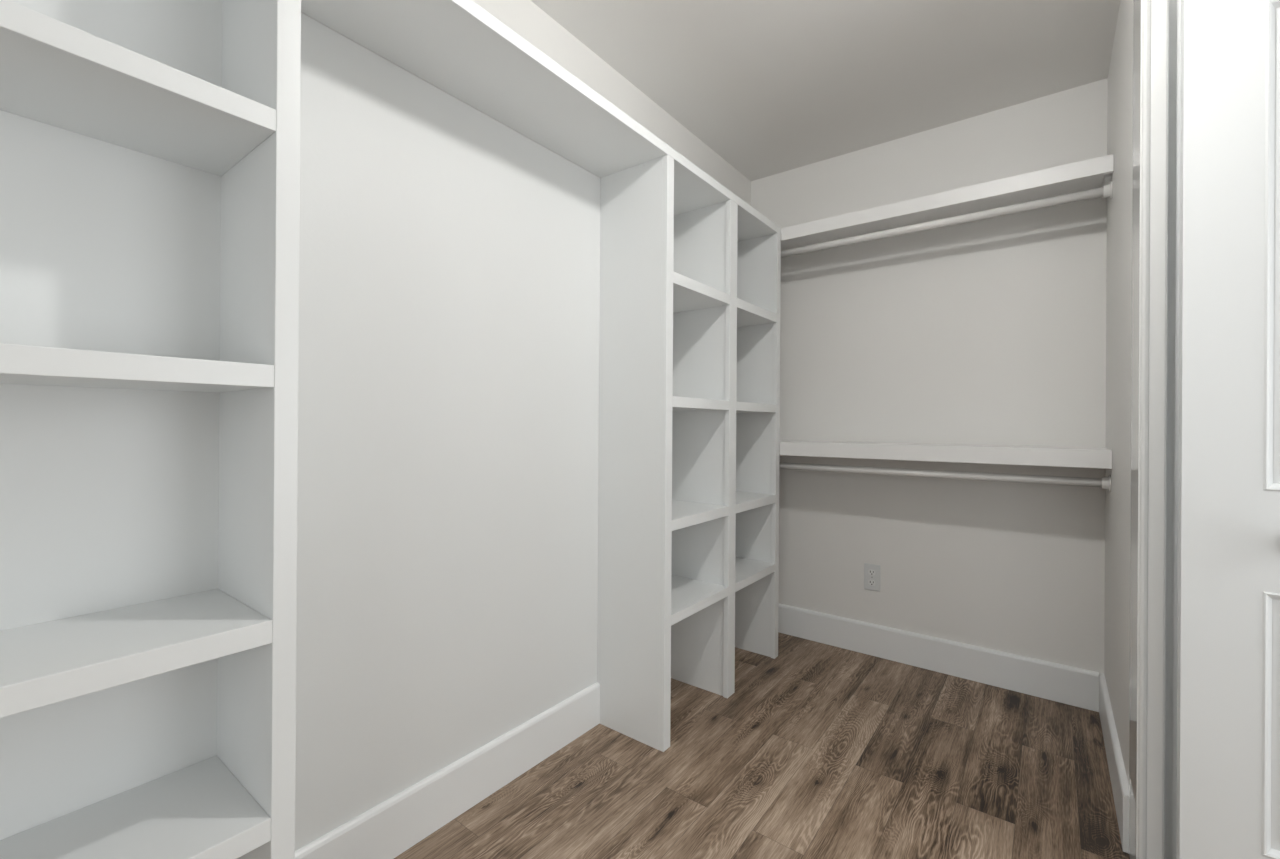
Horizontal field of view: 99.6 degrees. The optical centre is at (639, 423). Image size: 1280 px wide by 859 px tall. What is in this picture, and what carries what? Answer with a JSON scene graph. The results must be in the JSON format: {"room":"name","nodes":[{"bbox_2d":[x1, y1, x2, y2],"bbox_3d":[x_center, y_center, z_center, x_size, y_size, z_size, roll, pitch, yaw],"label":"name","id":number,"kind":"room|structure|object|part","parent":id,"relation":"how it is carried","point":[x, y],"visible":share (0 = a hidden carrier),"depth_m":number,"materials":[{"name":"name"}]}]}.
{"room":"walk-in closet","nodes":[
{"label":"walk-in closet","id":0,"kind":"room"},
{"bbox_2d":[295,0,750,850],"bbox_3d":[-0.937,-0.131,1.051,0.121,2.440,5.181,0,0,37],"label":"wall","id":1,"kind":"structure","parent":0,"point":[449,258],"depth_m":1.46,"materials":[{"name":"paint"}]},
{"bbox_2d":[295,682,599,858],"bbox_3d":[-0.487,1.017,1.542,0.016,0.148,1.108,0,0,37],"label":"baseboard","id":2,"kind":"structure","parent":1,"relation":"attached to","point":[398,823],"depth_m":1.50,"materials":[{"name":"white wood"}]},
{"bbox_2d":[779,462,1110,491],"bbox_3d":[1.060,0.205,2.353,1.491,0.060,0.060,0,0,37],"label":"closet rod","id":3,"kind":"object","parent":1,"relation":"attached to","point":[1104,482],"visible":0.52,"depth_m":2.17,"materials":[{"name":"white paint"}]},
{"bbox_2d":[1101,475,1110,491],"bbox_3d":[1.644,0.209,1.910,0.024,0.060,0.060,0,0,37],"label":"socket","id":4,"kind":"object","parent":3,"relation":"attached to","point":[1105,481],"depth_m":1.90,"materials":[{"name":"white paint"}]},
{"bbox_2d":[781,181,1112,256],"bbox_3d":[1.067,-0.827,2.354,1.491,0.060,0.060,0,0,37],"label":"closet rod","id":5,"kind":"object","parent":1,"relation":"attached to","point":[1106,190],"visible":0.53,"depth_m":2.17,"materials":[{"name":"white paint"}]},
{"bbox_2d":[1103,181,1112,198],"bbox_3d":[1.651,-0.824,1.911,0.024,0.060,0.060,0,0,37],"label":"socket","id":6,"kind":"object","parent":5,"relation":"attached to","point":[1107,189],"depth_m":1.90,"materials":[{"name":"white paint"}]},
{"bbox_2d":[394,632,1129,858],"bbox_3d":[0.297,1.121,0.107,3.240,0.050,5.181,0,0,37],"label":"floor","id":7,"kind":"structure","parent":0,"point":[818,750],"depth_m":1.68,"materials":[{"name":"brown wood"}]},
{"bbox_2d":[0,0,300,858],"bbox_3d":[-1.055,0.088,0.551,0.297,1.999,1.164,0,0,37],"label":"shelving unit","id":8,"kind":"object","parent":7,"relation":"on","point":[150,149],"visible":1,"depth_m":0.91,"materials":[{"name":"white wood"}]},
{"bbox_3d":[-1.052,0.668,0.545,0.277,0.038,1.092,0,0,37],"label":"shelf","id":9,"kind":"part","parent":8,"relation":"part of","materials":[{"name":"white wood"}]},
{"bbox_3d":[-1.049,0.341,0.546,0.277,0.038,1.092,0,0,37],"label":"shelf","id":10,"kind":"part","parent":8,"relation":"part of","materials":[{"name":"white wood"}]},
{"bbox_3d":[-1.046,-0.082,0.546,0.277,0.037,1.092,0,0,37],"label":"shelf","id":11,"kind":"part","parent":8,"relation":"part of","materials":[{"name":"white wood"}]},
{"bbox_3d":[-1.044,-0.507,0.547,0.277,0.036,1.092,0,0,37],"label":"shelf","id":12,"kind":"part","parent":8,"relation":"part of","materials":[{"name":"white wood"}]},
{"bbox_3d":[-0.714,0.091,1.001,0.297,1.999,0.036,0,0,37],"label":"panel","id":13,"kind":"part","parent":8,"relation":"part of","materials":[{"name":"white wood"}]},
{"bbox_2d":[301,0,780,241],"bbox_3d":[-0.424,-0.923,1.375,0.297,0.033,3.229,0,0,37],"label":"board","id":14,"kind":"object","parent":8,"relation":"on","point":[457,47],"visible":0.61,"depth_m":1.44,"materials":[{"name":"white wood"}]},
{"bbox_2d":[597,154,780,751],"bbox_3d":[0.256,0.099,2.279,0.297,1.999,0.956,0,0,37],"label":"cubby unit","id":15,"kind":"object","parent":7,"relation":"on","point":[689,348],"visible":1,"depth_m":2.13,"materials":[{"name":"white wood"}]},
{"bbox_3d":[-0.035,0.097,1.912,0.277,1.999,0.019,0,0,37],"label":"panel","id":16,"kind":"part","parent":15,"relation":"part of","materials":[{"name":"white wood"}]},
{"bbox_2d":[672,407,714,410],"bbox_3d":[0.104,-0.076,2.094,0.277,0.037,0.438,0,0,37],"label":"shelf","id":17,"kind":"object","parent":15,"relation":"attached to","point":[673,408],"depth_m":2.13,"materials":[{"name":"white wood"}]},
{"bbox_2d":[671,575,723,611],"bbox_3d":[0.099,0.669,2.093,0.277,0.035,0.438,0,0,37],"label":"shelf","id":18,"kind":"object","parent":15,"relation":"attached to","point":[686,590],"depth_m":2.13,"materials":[{"name":"white wood"}]},
{"bbox_2d":[672,500,722,517],"bbox_3d":[0.101,0.346,2.094,0.277,0.037,0.438,0,0,37],"label":"shelf","id":19,"kind":"object","parent":15,"relation":"attached to","point":[680,508],"depth_m":2.15,"materials":[{"name":"white wood"}]},
{"bbox_3d":[0.241,0.099,2.276,0.277,1.999,0.019,0,0,37],"label":"divider panel","id":20,"kind":"part","parent":15,"relation":"part of","materials":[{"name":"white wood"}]},
{"bbox_3d":[0.222,0.670,2.009,0.020,0.035,0.408,0,0,37],"label":"shelf rail","id":21,"kind":"part","parent":15,"relation":"part of","materials":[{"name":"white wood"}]},
{"bbox_2d":[673,285,725,312],"bbox_3d":[0.107,-0.500,2.095,0.277,0.039,0.438,0,0,37],"label":"shelf","id":22,"kind":"object","parent":15,"relation":"attached to","point":[685,300],"depth_m":2.14,"materials":[{"name":"white wood"}]},
{"bbox_3d":[0.224,0.347,2.010,0.020,0.037,0.408,0,0,37],"label":"shelf rail","id":23,"kind":"part","parent":15,"relation":"part of","materials":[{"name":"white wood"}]},
{"bbox_3d":[0.226,-0.076,2.010,0.020,0.037,0.408,0,0,37],"label":"shelf rail","id":24,"kind":"part","parent":15,"relation":"part of","materials":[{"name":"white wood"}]},
{"bbox_3d":[0.229,-0.499,2.011,0.020,0.039,0.408,0,0,37],"label":"shelf rail","id":25,"kind":"part","parent":15,"relation":"part of","materials":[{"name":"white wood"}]},
{"bbox_2d":[735,557,770,580],"bbox_3d":[0.377,0.671,2.460,0.277,0.035,0.446,0,0,37],"label":"shelf","id":26,"kind":"object","parent":15,"relation":"attached to","point":[745,567],"depth_m":2.50,"materials":[{"name":"white wood"}]},
{"bbox_2d":[736,411,770,412],"bbox_3d":[0.382,-0.074,2.461,0.277,0.037,0.446,0,0,37],"label":"shelf","id":27,"kind":"object","parent":15,"relation":"attached to","point":[736,411],"depth_m":2.55,"materials":[{"name":"white wood"}]},
{"bbox_3d":[0.526,0.101,2.652,0.277,1.999,0.034,0,0,37],"label":"panel","id":28,"kind":"part","parent":15,"relation":"part of","materials":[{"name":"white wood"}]},
{"bbox_2d":[736,491,771,502],"bbox_3d":[0.380,0.349,2.461,0.277,0.037,0.446,0,0,37],"label":"shelf","id":29,"kind":"object","parent":15,"relation":"attached to","point":[741,496],"depth_m":2.51,"materials":[{"name":"white wood"}]},
{"bbox_2d":[737,310,771,326],"bbox_3d":[0.385,-0.498,2.462,0.277,0.039,0.446,0,0,37],"label":"shelf","id":30,"kind":"object","parent":15,"relation":"attached to","point":[744,318],"depth_m":2.50,"materials":[{"name":"white wood"}]},
{"bbox_3d":[0.504,0.672,2.382,0.020,0.035,0.403,0,0,37],"label":"shelf rail","id":31,"kind":"part","parent":15,"relation":"part of","materials":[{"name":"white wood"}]},
{"bbox_3d":[0.506,0.349,2.382,0.020,0.037,0.403,0,0,37],"label":"shelf rail","id":32,"kind":"part","parent":15,"relation":"part of","materials":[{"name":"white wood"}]},
{"bbox_3d":[0.509,-0.073,2.383,0.020,0.037,0.403,0,0,37],"label":"shelf rail","id":33,"kind":"part","parent":15,"relation":"part of","materials":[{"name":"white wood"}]},
{"bbox_3d":[0.512,-0.497,2.383,0.020,0.039,0.403,0,0,37],"label":"shelf rail","id":34,"kind":"part","parent":15,"relation":"part of","materials":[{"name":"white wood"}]},
{"bbox_2d":[531,0,1119,180],"bbox_3d":[0.314,-1.369,0.110,3.240,0.050,5.181,0,0,37],"label":"ceiling","id":35,"kind":"structure","parent":0,"point":[771,87],"depth_m":1.99,"materials":[{"name":"paint"}]},
{"bbox_2d":[751,78,1107,674],"bbox_3d":[1.282,-0.115,2.544,1.612,2.440,0.120,0,0,37],"label":"wall","id":36,"kind":"structure","parent":0,"point":[990,331],"depth_m":2.39,"materials":[{"name":"paint"}]},
{"bbox_2d":[864,563,879,591],"bbox_3d":[1.110,0.733,2.588,0.074,0.125,0.009,0,0,37],"label":"wall outlet","id":37,"kind":"object","parent":36,"relation":"attached to","point":[871,571],"visible":1,"depth_m":2.59,"materials":[{"name":"plastic"}]},
{"bbox_2d":[868,569,875,574],"bbox_3d":[1.109,0.708,2.587,0.034,0.027,0.003,0,0,37],"label":"socket","id":38,"kind":"object","parent":37,"relation":"attached to","point":[870,571],"depth_m":2.59,"materials":[{"name":"white plastic"}]},
{"bbox_2d":[868,579,875,585],"bbox_3d":[1.108,0.757,2.587,0.034,0.027,0.003,0,0,37],"label":"socket","id":39,"kind":"object","parent":37,"relation":"attached to","point":[871,582],"depth_m":2.59,"materials":[{"name":"white plastic"}]},
{"bbox_2d":[778,603,1098,711],"bbox_3d":[1.180,1.029,2.530,1.475,0.148,0.016,0,0,37],"label":"baseboard","id":40,"kind":"structure","parent":36,"relation":"attached to","point":[1074,686],"depth_m":2.38,"materials":[{"name":"white wood"}]},
{"bbox_2d":[779,440,1111,468],"bbox_3d":[1.109,0.119,2.417,1.490,0.063,0.290,0,0,37],"label":"wall shelf","id":41,"kind":"object","parent":36,"relation":"attached to","point":[1082,457],"visible":0.8,"depth_m":2.14,"materials":[{"name":"white wood"}]},
{"bbox_2d":[781,154,1113,257],"bbox_3d":[1.115,-0.899,2.418,1.490,0.059,0.290,0,0,37],"label":"wall shelf","id":42,"kind":"object","parent":36,"relation":"attached to","point":[1093,173],"visible":0.59,"depth_m":2.20,"materials":[{"name":"white wood"}]},
{"bbox_2d":[1104,0,1133,784],"bbox_3d":[1.556,-0.114,1.671,0.120,2.440,0.941,0,0,37],"label":"wall","id":43,"kind":"structure","parent":0,"point":[1120,75],"depth_m":1.66,"materials":[{"name":"paint"}]},
{"bbox_2d":[1099,673,1128,852],"bbox_3d":[1.515,1.031,1.738,0.016,0.148,0.870,0,0,37],"label":"baseboard","id":44,"kind":"structure","parent":43,"relation":"attached to","point":[1118,777],"depth_m":1.58,"materials":[{"name":"white wood"}]},
{"bbox_2d":[1129,0,1168,858],"bbox_3d":[1.238,-0.116,1.318,0.049,2.438,0.154,0,0,37],"label":"trim","id":45,"kind":"structure","parent":43,"relation":"attached to","point":[1150,17],"depth_m":1.26,"materials":[{"name":"white wood"}]},
{"bbox_2d":[1164,0,1180,858],"bbox_3d":[1.275,0.033,1.268,0.069,2.139,0.037,0,0,37],"label":"trim","id":46,"kind":"structure","parent":43,"relation":"attached to","point":[1174,5],"depth_m":1.27,"materials":[{"name":"white wood"}]},
{"bbox_2d":[1176,0,1279,858],"bbox_3d":[1.470,0.076,0.898,0.810,2.033,0.101,0,0,37],"label":"door","id":47,"kind":"structure","parent":43,"relation":"in","point":[1228,658],"depth_m":1.11,"materials":[{"name":"white wood"}]},
{"bbox_3d":[1.479,0.601,0.914,0.576,0.528,0.014,0,0,37],"label":"panel moulding","id":48,"kind":"part","parent":47,"relation":"part of","materials":[{"name":"white wood"}]},
{"bbox_3d":[1.485,-0.356,0.915,0.576,0.982,0.014,0,0,37],"label":"panel moulding","id":49,"kind":"part","parent":47,"relation":"part of","materials":[{"name":"white wood"}]},
{"bbox_3d":[1.485,0.601,0.922,0.576,0.528,0.018,0,0,37],"label":"panel","id":50,"kind":"part","parent":47,"relation":"part of","materials":[{"name":"white wood"}]},
{"bbox_3d":[1.491,-0.356,0.923,0.576,0.982,0.018,0,0,37],"label":"panel","id":51,"kind":"part","parent":47,"relation":"part of","materials":[{"name":"white wood"}]}
]}

